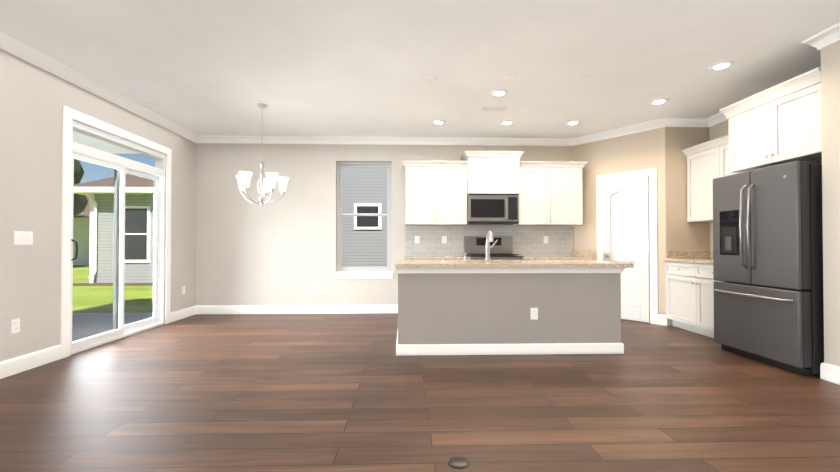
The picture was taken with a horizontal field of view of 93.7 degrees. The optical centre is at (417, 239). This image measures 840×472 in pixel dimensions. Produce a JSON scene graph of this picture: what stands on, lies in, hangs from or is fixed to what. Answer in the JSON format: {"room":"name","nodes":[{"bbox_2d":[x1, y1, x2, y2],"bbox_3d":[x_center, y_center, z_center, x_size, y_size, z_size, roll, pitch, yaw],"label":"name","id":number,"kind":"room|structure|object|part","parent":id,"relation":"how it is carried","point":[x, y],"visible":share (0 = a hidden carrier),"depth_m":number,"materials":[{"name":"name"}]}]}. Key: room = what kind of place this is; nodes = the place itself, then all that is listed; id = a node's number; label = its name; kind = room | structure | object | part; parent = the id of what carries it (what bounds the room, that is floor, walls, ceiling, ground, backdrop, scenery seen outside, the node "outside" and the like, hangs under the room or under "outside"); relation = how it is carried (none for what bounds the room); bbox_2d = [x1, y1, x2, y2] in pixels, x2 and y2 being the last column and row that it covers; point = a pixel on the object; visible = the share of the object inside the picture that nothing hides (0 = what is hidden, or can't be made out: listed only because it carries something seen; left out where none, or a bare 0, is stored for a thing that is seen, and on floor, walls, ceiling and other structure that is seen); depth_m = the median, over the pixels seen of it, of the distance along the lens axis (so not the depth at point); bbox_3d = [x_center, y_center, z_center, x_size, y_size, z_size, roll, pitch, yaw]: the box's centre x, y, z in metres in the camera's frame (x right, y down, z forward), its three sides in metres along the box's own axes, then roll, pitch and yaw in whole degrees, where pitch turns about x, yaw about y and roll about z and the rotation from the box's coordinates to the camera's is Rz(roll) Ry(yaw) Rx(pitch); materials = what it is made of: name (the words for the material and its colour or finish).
{"room":"kitchen","nodes":[
{"label":"kitchen","id":0,"kind":"room"},
{"bbox_2d":[0,49,195,361],"bbox_3d":[-3.411,-0.279,1.911,0.150,2.770,8.750,0,-1,-2],"label":"wall","id":1,"kind":"structure","parent":0,"point":[34,99],"depth_m":3.54,"materials":[{"name":"paint"}]},
{"bbox_2d":[11,318,19,333],"bbox_3d":[-3.372,0.722,3.306,0.008,0.116,0.072,0,-1,-2],"label":"electrical outlet","id":2,"kind":"object","parent":1,"relation":"attached to","point":[15,325],"visible":1,"depth_m":3.30,"materials":[{"name":"white plastic"}]},
{"bbox_2d":[14,231,32,244],"bbox_3d":[-3.373,-0.017,3.374,0.010,0.116,0.164,0,-1,-2],"label":"light switch","id":3,"kind":"object","parent":1,"relation":"attached to","point":[23,237],"visible":1,"depth_m":3.37,"materials":[{"name":"white plastic"}]},
{"bbox_2d":[0,345,60,378],"bbox_3d":[-3.294,1.023,0.702,0.016,0.136,6.058,0,-1,-2],"label":"baseboard","id":4,"kind":"structure","parent":1,"relation":"attached to","point":[25,362],"depth_m":3.41,"materials":[{"name":"white wood"}]},
{"bbox_2d":[0,31,199,142],"bbox_3d":[-3.297,-1.612,1.930,0.078,0.104,8.450,0,-1,-2],"label":"crown molding","id":5,"kind":"structure","parent":1,"relation":"attached to","point":[37,58],"depth_m":3.96,"materials":[{"name":"white wood"}]},
{"bbox_2d":[72,129,159,339],"bbox_3d":[-3.485,-0.043,4.602,0.065,2.140,1.480,0,-1,-2],"label":"door","id":6,"kind":"structure","parent":1,"relation":"in","point":[114,241],"depth_m":4.42,"materials":[{"name":"clear glass"}]},
{"bbox_2d":[60,106,171,358],"bbox_3d":[-3.458,-0.068,4.603,0.172,2.410,1.720,0,-1,-2],"label":"door frame","id":7,"kind":"structure","parent":1,"relation":"attached to","point":[123,165],"depth_m":4.58,"materials":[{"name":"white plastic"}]},
{"bbox_2d":[170,305,195,322],"bbox_3d":[-3.441,1.083,5.777,0.016,0.136,0.648,0,-1,-2],"label":"baseboard","id":8,"kind":"structure","parent":1,"relation":"attached to","point":[183,313],"depth_m":5.75,"materials":[{"name":"white wood"}]},
{"bbox_2d":[195,143,572,304],"bbox_3d":[0.397,-0.228,6.323,7.720,2.770,0.150,0,-1,-2],"label":"wall","id":9,"kind":"structure","parent":0,"point":[282,250],"depth_m":6.18,"materials":[{"name":"paint"}]},
{"bbox_2d":[196,305,397,313],"bbox_3d":[-1.831,1.087,6.160,3.255,0.136,0.016,0,-1,-2],"label":"baseboard","id":10,"kind":"structure","parent":9,"relation":"attached to","point":[200,309],"depth_m":6.15,"materials":[{"name":"white wood"}]},
{"bbox_2d":[312,284,316,290],"bbox_3d":[-1.610,0.746,6.173,0.072,0.116,0.008,0,-1,-2],"label":"electrical outlet","id":11,"kind":"object","parent":9,"relation":"attached to","point":[314,287],"visible":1,"depth_m":6.17,"materials":[{"name":"white plastic"}]},
{"bbox_2d":[333,162,393,278],"bbox_3d":[-0.849,-0.315,6.262,0.944,1.864,0.180,0,-1,-2],"label":"window","id":12,"kind":"structure","parent":9,"relation":"in","point":[340,214],"depth_m":6.29,"materials":[{"name":"grey plastic"}]},
{"bbox_2d":[342,169,386,266],"bbox_3d":[-0.851,-0.370,6.320,0.724,1.604,0.027,0,-1,-2],"label":"window panel","id":13,"kind":"object","parent":12,"relation":"attached to","point":[360,211],"visible":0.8,"depth_m":6.33,"materials":[{"name":"clear glass"}]},
{"bbox_2d":[200,135,571,145],"bbox_3d":[-0.434,-1.562,6.200,5.870,0.104,0.078,0,-1,-2],"label":"crown molding","id":14,"kind":"structure","parent":9,"relation":"attached to","point":[203,138],"depth_m":6.19,"materials":[{"name":"white wood"}]},
{"bbox_2d":[406,159,467,225],"bbox_3d":[0.281,-0.704,6.076,0.932,0.945,0.340,0,-1,-2],"label":"upper cabinet","id":15,"kind":"object","parent":9,"relation":"attached to","point":[437,193],"depth_m":5.91,"materials":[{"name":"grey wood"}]},
{"bbox_2d":[405,226,573,255],"bbox_3d":[1.152,0.015,6.259,2.685,0.482,0.009,0,-1,-2],"label":"tile backsplash","id":16,"kind":"structure","parent":9,"relation":"attached to","point":[528,240],"depth_m":6.26,"materials":[{"name":"white tile"}]},
{"bbox_2d":[442,236,446,242],"bbox_3d":[0.425,-0.004,6.229,0.072,0.116,0.008,0,-1,-2],"label":"electrical outlet","id":17,"kind":"object","parent":16,"relation":"attached to","point":[444,239],"visible":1,"depth_m":6.23,"materials":[{"name":"white plastic"}]},
{"bbox_2d":[462,151,521,194],"bbox_3d":[1.132,-0.996,6.064,0.766,0.620,0.420,0,-1,-2],"label":"upper cabinet","id":18,"kind":"object","parent":9,"relation":"attached to","point":[485,175],"depth_m":5.86,"materials":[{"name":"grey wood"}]},
{"bbox_2d":[467,195,518,224],"bbox_3d":[1.133,-0.458,6.054,0.757,0.420,0.428,0,-1,-2],"label":"microwave","id":19,"kind":"object","parent":18,"relation":"attached to","point":[492,209],"visible":0.98,"depth_m":5.88,"materials":[{"name":"grey metal"}]},
{"bbox_2d":[512,161,582,225],"bbox_3d":[2.008,-0.703,6.126,0.984,0.945,0.340,0,-1,-2],"label":"upper cabinet","id":20,"kind":"object","parent":9,"relation":"attached to","point":[550,196],"depth_m":5.96,"materials":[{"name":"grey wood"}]},
{"bbox_2d":[0,313,839,471],"bbox_3d":[0.447,1.167,2.006,7.870,0.120,8.750,0,-1,-2],"label":"floor","id":21,"kind":"structure","parent":0,"point":[274,393],"depth_m":2.63,"materials":[{"name":"brown wood"}]},
{"bbox_2d":[447,457,469,468],"bbox_3d":[0.203,1.103,1.954,0.110,0.006,0.110,0,-1,-2],"label":"electrical outlet cover","id":22,"kind":"object","parent":21,"relation":"on","point":[458,462],"visible":1,"depth_m":1.95,"materials":[{"name":"grey metal"}]},
{"bbox_2d":[464,236,522,259],"bbox_3d":[1.125,0.535,5.896,0.754,1.195,0.688,0,-1,-2],"label":"range","id":23,"kind":"object","parent":21,"relation":"on","point":[475,248],"visible":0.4,"depth_m":6.15,"materials":[{"name":"grey metal"}]},
{"bbox_2d":[395,268,624,355],"bbox_3d":[0.907,0.706,4.271,2.280,0.855,0.820,0,-1,-2],"label":"kitchen island","id":24,"kind":"object","parent":21,"relation":"on","point":[464,307],"depth_m":3.89,"materials":[{"name":"grey paint"}]},
{"bbox_2d":[395,260,633,267],"bbox_3d":[0.935,0.254,4.167,2.330,0.044,0.720,0,-1,-2],"label":"island countertop","id":25,"kind":"structure","parent":24,"relation":"on","point":[399,263],"depth_m":3.82,"materials":[{"name":"beige stone"}]},
{"bbox_2d":[485,231,497,259],"bbox_3d":[0.866,0.064,4.510,0.149,0.343,0.260,0,-1,-2],"label":"faucet","id":26,"kind":"object","parent":25,"relation":"on","point":[489,237],"visible":1,"depth_m":4.58,"materials":[{"name":"silver metal"}]},
{"bbox_2d":[530,308,537,319],"bbox_3d":[1.154,0.729,3.892,0.072,0.116,0.008,0,-1,-2],"label":"electrical outlet","id":27,"kind":"object","parent":24,"relation":"attached to","point":[533,313],"visible":1,"depth_m":3.89,"materials":[{"name":"white plastic"}]},
{"bbox_2d":[666,261,724,337],"bbox_3d":[3.627,0.706,4.717,0.648,0.865,1.105,0,-1,-2],"label":"base cabinet","id":28,"kind":"object","parent":21,"relation":"on","point":[689,297],"visible":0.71,"depth_m":4.82,"materials":[{"name":"white wood"}]},
{"bbox_2d":[664,251,712,263],"bbox_3d":[3.633,0.206,4.723,0.636,0.134,1.114,0,-1,-2],"label":"countertop","id":29,"kind":"structure","parent":28,"relation":"on","point":[694,256],"depth_m":5.25,"materials":[{"name":"stone"}]},
{"bbox_2d":[713,161,823,375],"bbox_3d":[3.500,0.239,3.683,0.932,1.775,0.905,0,-1,-2],"label":"fridge","id":30,"kind":"object","parent":21,"relation":"on","point":[816,289],"depth_m":3.46,"materials":[{"name":"grey metal"}]},
{"bbox_3d":[3.073,-0.012,3.674,0.079,1.069,0.822,0,-1,-2],"label":"fridge handle","id":31,"kind":"part","parent":30,"relation":"part of","materials":[{"name":"silver metal"}]},
{"bbox_3d":[3.162,0.204,3.674,0.113,1.705,0.905,0,-1,-2],"label":"fridge door","id":32,"kind":"part","parent":30,"relation":"part of","materials":[{"name":"grey metal"}]},
{"bbox_3d":[1.159,0.720,5.930,2.680,0.865,0.648,0,-1,-2],"label":"base cabinet","id":33,"kind":"object","parent":21,"relation":"on","visible":0},
{"bbox_2d":[404,250,591,259],"bbox_3d":[1.151,0.220,5.942,2.705,0.134,0.636,0,-1,-2],"label":"countertop","id":34,"kind":"structure","parent":33,"relation":"on","point":[581,254],"depth_m":5.65,"materials":[{"name":"stone"}]},
{"bbox_2d":[0,0,839,137],"bbox_3d":[0.447,-1.723,2.039,7.870,0.120,8.750,0,-1,-2],"label":"ceiling","id":35,"kind":"structure","parent":0,"point":[357,68],"depth_m":3.55,"materials":[{"name":"paint"}]},
{"bbox_2d":[140,102,165,106],"bbox_3d":[-3.177,-1.626,4.727,0.220,0.008,0.140,0,-1,-2],"label":"ceiling vent","id":36,"kind":"object","parent":35,"relation":"in","point":[152,104],"visible":0.98,"depth_m":4.72,"materials":[{"name":"white metal"}]},
{"bbox_2d":[236,103,288,206],"bbox_3d":[-1.892,-1.013,4.769,0.614,1.234,0.618,0,-1,-2],"label":"chandelier","id":37,"kind":"object","parent":35,"relation":"hanging from","point":[262,198],"depth_m":4.74,"materials":[{"name":"white glass"}]},
{"bbox_3d":[-1.892,-0.686,4.766,0.614,0.179,0.618,0,-1,-2],"label":"chandelier shade","id":38,"kind":"part","parent":37,"relation":"part of","materials":[{"name":"white glass"}]},
{"bbox_2d":[421,75,436,81],"bbox_3d":[0.118,-1.635,3.997,0.156,0.009,0.156,0,-1,-2],"label":"cap","id":39,"kind":"object","parent":35,"relation":"attached to","point":[429,78],"visible":1,"depth_m":3.98,"materials":[{"name":"paint"}]},
{"bbox_2d":[432,120,445,124],"bbox_3d":[0.290,-1.617,5.414,0.196,0.010,0.196,0,-1,-2],"label":"recessed light","id":40,"kind":"object","parent":35,"relation":"in","point":[438,122],"visible":1,"depth_m":5.41,"materials":[{"name":"white"}]},
{"bbox_2d":[479,107,508,111],"bbox_3d":[0.948,-1.625,4.895,0.340,0.008,0.160,0,-1,-2],"label":"ceiling vent","id":41,"kind":"object","parent":35,"relation":"in","point":[493,109],"visible":0.98,"depth_m":4.90,"materials":[{"name":"white metal"}]},
{"bbox_2d":[490,89,507,96],"bbox_3d":[0.906,-1.630,4.375,0.196,0.010,0.196,0,-1,-2],"label":"recessed light","id":42,"kind":"object","parent":35,"relation":"in","point":[499,92],"visible":0.98,"depth_m":4.35,"materials":[{"name":"white"}]},
{"bbox_2d":[500,120,513,124],"bbox_3d":[1.236,-1.617,5.441,0.196,0.010,0.196,0,-1,-2],"label":"recessed light","id":43,"kind":"object","parent":35,"relation":"in","point":[508,122],"visible":1,"depth_m":5.42,"materials":[{"name":"white"}]},
{"bbox_2d":[566,120,580,124],"bbox_3d":[2.152,-1.617,5.438,0.196,0.010,0.196,0,-1,-2],"label":"recessed light","id":44,"kind":"object","parent":35,"relation":"in","point":[574,122],"visible":0.96,"depth_m":5.42,"materials":[{"name":"white"}]},
{"bbox_2d":[650,98,668,104],"bbox_3d":[2.843,-1.627,4.633,0.196,0.010,0.196,0,-1,-2],"label":"recessed light","id":45,"kind":"object","parent":35,"relation":"in","point":[659,101],"visible":0.96,"depth_m":4.62,"materials":[{"name":"white"}]},
{"bbox_2d":[708,61,734,70],"bbox_3d":[2.860,-1.637,3.707,0.196,0.010,0.196,0,-1,-2],"label":"recessed light","id":46,"kind":"object","parent":35,"relation":"in","point":[721,65],"visible":1,"depth_m":3.69,"materials":[{"name":"white"}]},
{"bbox_2d":[573,127,665,322],"bbox_3d":[2.960,-0.233,5.833,0.120,2.770,1.320,1,-1,-39],"label":"wall","id":47,"kind":"structure","parent":0,"point":[636,151],"depth_m":5.72,"materials":[{"name":"paint"}]},
{"bbox_2d":[572,119,659,145],"bbox_3d":[2.896,-1.567,5.776,0.839,0.104,0.960,0,-1,-2],"label":"crown molding","id":48,"kind":"structure","parent":47,"relation":"attached to","point":[654,124],"depth_m":5.74,"materials":[{"name":"white wood"}]},
{"bbox_2d":[603,176,649,322],"bbox_3d":[2.991,0.129,5.667,0.028,2.018,0.630,1,-1,-39],"label":"pantry door","id":49,"kind":"structure","parent":47,"relation":"in","point":[625,220],"depth_m":5.61,"materials":[{"name":"white wood"}]},
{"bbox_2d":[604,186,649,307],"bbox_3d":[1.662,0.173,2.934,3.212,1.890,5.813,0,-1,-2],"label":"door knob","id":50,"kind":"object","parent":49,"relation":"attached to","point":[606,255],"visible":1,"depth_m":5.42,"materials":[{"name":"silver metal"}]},
{"bbox_2d":[597,168,657,323],"bbox_3d":[2.997,0.085,5.673,0.018,2.130,0.830,1,-1,-39],"label":"door frame","id":51,"kind":"structure","parent":47,"relation":"attached to","point":[651,173],"depth_m":5.40,"materials":[{"name":"white wood"}]},
{"bbox_2d":[665,127,709,325],"bbox_3d":[3.807,-0.239,5.356,0.960,2.770,0.120,0,-1,-2],"label":"wall","id":52,"kind":"structure","parent":0,"point":[682,234],"depth_m":5.29,"materials":[{"name":"paint"}]},
{"bbox_2d":[660,117,707,127],"bbox_3d":[3.576,-1.573,5.266,0.569,0.104,0.078,0,-1,-2],"label":"crown molding","id":53,"kind":"structure","parent":52,"relation":"attached to","point":[667,121],"depth_m":5.27,"materials":[{"name":"white wood"}]},
{"bbox_2d":[709,120,728,250],"bbox_3d":[4.143,-0.252,4.291,0.350,2.770,2.270,0,-1,-2],"label":"wall","id":54,"kind":"structure","parent":0,"point":[719,130],"depth_m":5.20,"materials":[{"name":"paint"}]},
{"bbox_2d":[682,134,736,221],"bbox_3d":[3.762,-0.731,4.766,0.376,0.970,1.161,0,-1,-2],"label":"upper cabinet","id":55,"kind":"object","parent":54,"relation":"attached to","point":[705,166],"visible":0.44,"depth_m":4.99,"materials":[{"name":"white wood"}]},
{"bbox_2d":[704,82,820,126],"bbox_3d":[3.930,-1.584,4.265,0.078,0.104,2.100,0,-1,-2],"label":"crown molding","id":56,"kind":"structure","parent":54,"relation":"attached to","point":[720,117],"depth_m":5.12,"materials":[{"name":"white wood"}]},
{"bbox_2d":[719,67,821,172],"bbox_3d":[3.615,-1.061,3.721,0.731,0.685,1.019,0,-1,-2],"label":"upper cabinet","id":57,"kind":"object","parent":54,"relation":"attached to","point":[783,129],"visible":0.9,"depth_m":3.62,"materials":[{"name":"white wood"}]},
{"bbox_2d":[820,41,839,366],"bbox_3d":[3.889,-0.296,0.472,1.080,2.770,5.450,0,-1,-2],"label":"wall","id":58,"kind":"structure","parent":0,"point":[830,95],"depth_m":3.11,"materials":[{"name":"paint"}]},
{"bbox_2d":[801,22,839,49],"bbox_3d":[3.306,-1.627,0.585,0.078,0.104,5.378,0,-1,-2],"label":"crown molding","id":59,"kind":"structure","parent":58,"relation":"attached to","point":[831,35],"depth_m":3.12,"materials":[{"name":"white wood"}]},
{"bbox_2d":[820,362,839,384],"bbox_3d":[3.338,1.021,0.524,0.016,0.136,5.316,0,-1,-2],"label":"baseboard","id":60,"kind":"structure","parent":58,"relation":"attached to","point":[828,372],"depth_m":3.10,"materials":[{"name":"white wood"}]},
{"label":"outside","id":61,"kind":"structure","parent":0,"visible":0},
{"bbox_2d":[72,265,152,312],"bbox_3d":[-16.013,1.836,39.514,150.000,0.300,160.000,0,-1,-2],"label":"lawn","id":62,"kind":"structure","parent":61,"point":[103,304],"depth_m":9.10,"materials":[{"name":"green plant"}]},
{"bbox_2d":[73,159,87,216],"bbox_3d":[-18.864,-1.596,19.539,4.266,6.113,4.463,0,-1,-2],"label":"tree","id":63,"kind":"object","parent":62,"relation":"on","point":[80,200],"depth_m":20.01,"materials":[{"name":"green plant"}]},
{"bbox_2d":[73,196,89,264],"bbox_3d":[-22.398,-0.882,26.854,7.300,4.840,7.800,0,-1,-2],"label":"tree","id":64,"kind":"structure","parent":62,"relation":"on","point":[82,242],"depth_m":23.41,"materials":[{"name":"green plant"}]},
{"bbox_2d":[72,130,139,153],"bbox_3d":[-4.561,-0.231,3.903,2.028,3.000,5.500,0,-1,-2],"label":"porch roof","id":65,"kind":"structure","parent":62,"relation":"on","point":[105,146],"depth_m":5.89,"materials":[{"name":"grey"}]},
{"bbox_2d":[72,313,152,341],"bbox_3d":[-5.260,1.214,3.865,3.428,0.110,5.100,0,-1,-2],"label":"patio slab","id":66,"kind":"object","parent":62,"relation":"on","point":[78,322],"depth_m":5.62,"materials":[{"name":"grey concrete"}]},
{"bbox_2d":[73,174,153,285],"bbox_3d":[-7.066,-1.209,16.498,7.950,5.250,9.500,0,-1,-2],"label":"house","id":67,"kind":"structure","parent":62,"relation":"on","point":[101,238],"depth_m":12.20,"materials":[{"name":"siding"},{"name":"shingle"},{"name":"glass"}]},
{"bbox_2d":[342,167,386,266],"bbox_3d":[3.360,-1.292,13.179,10.800,5.340,7.040,0,-1,-2],"label":"house","id":68,"kind":"structure","parent":62,"relation":"on","point":[361,239],"depth_m":9.55,"materials":[{"name":"grey"}]}
]}

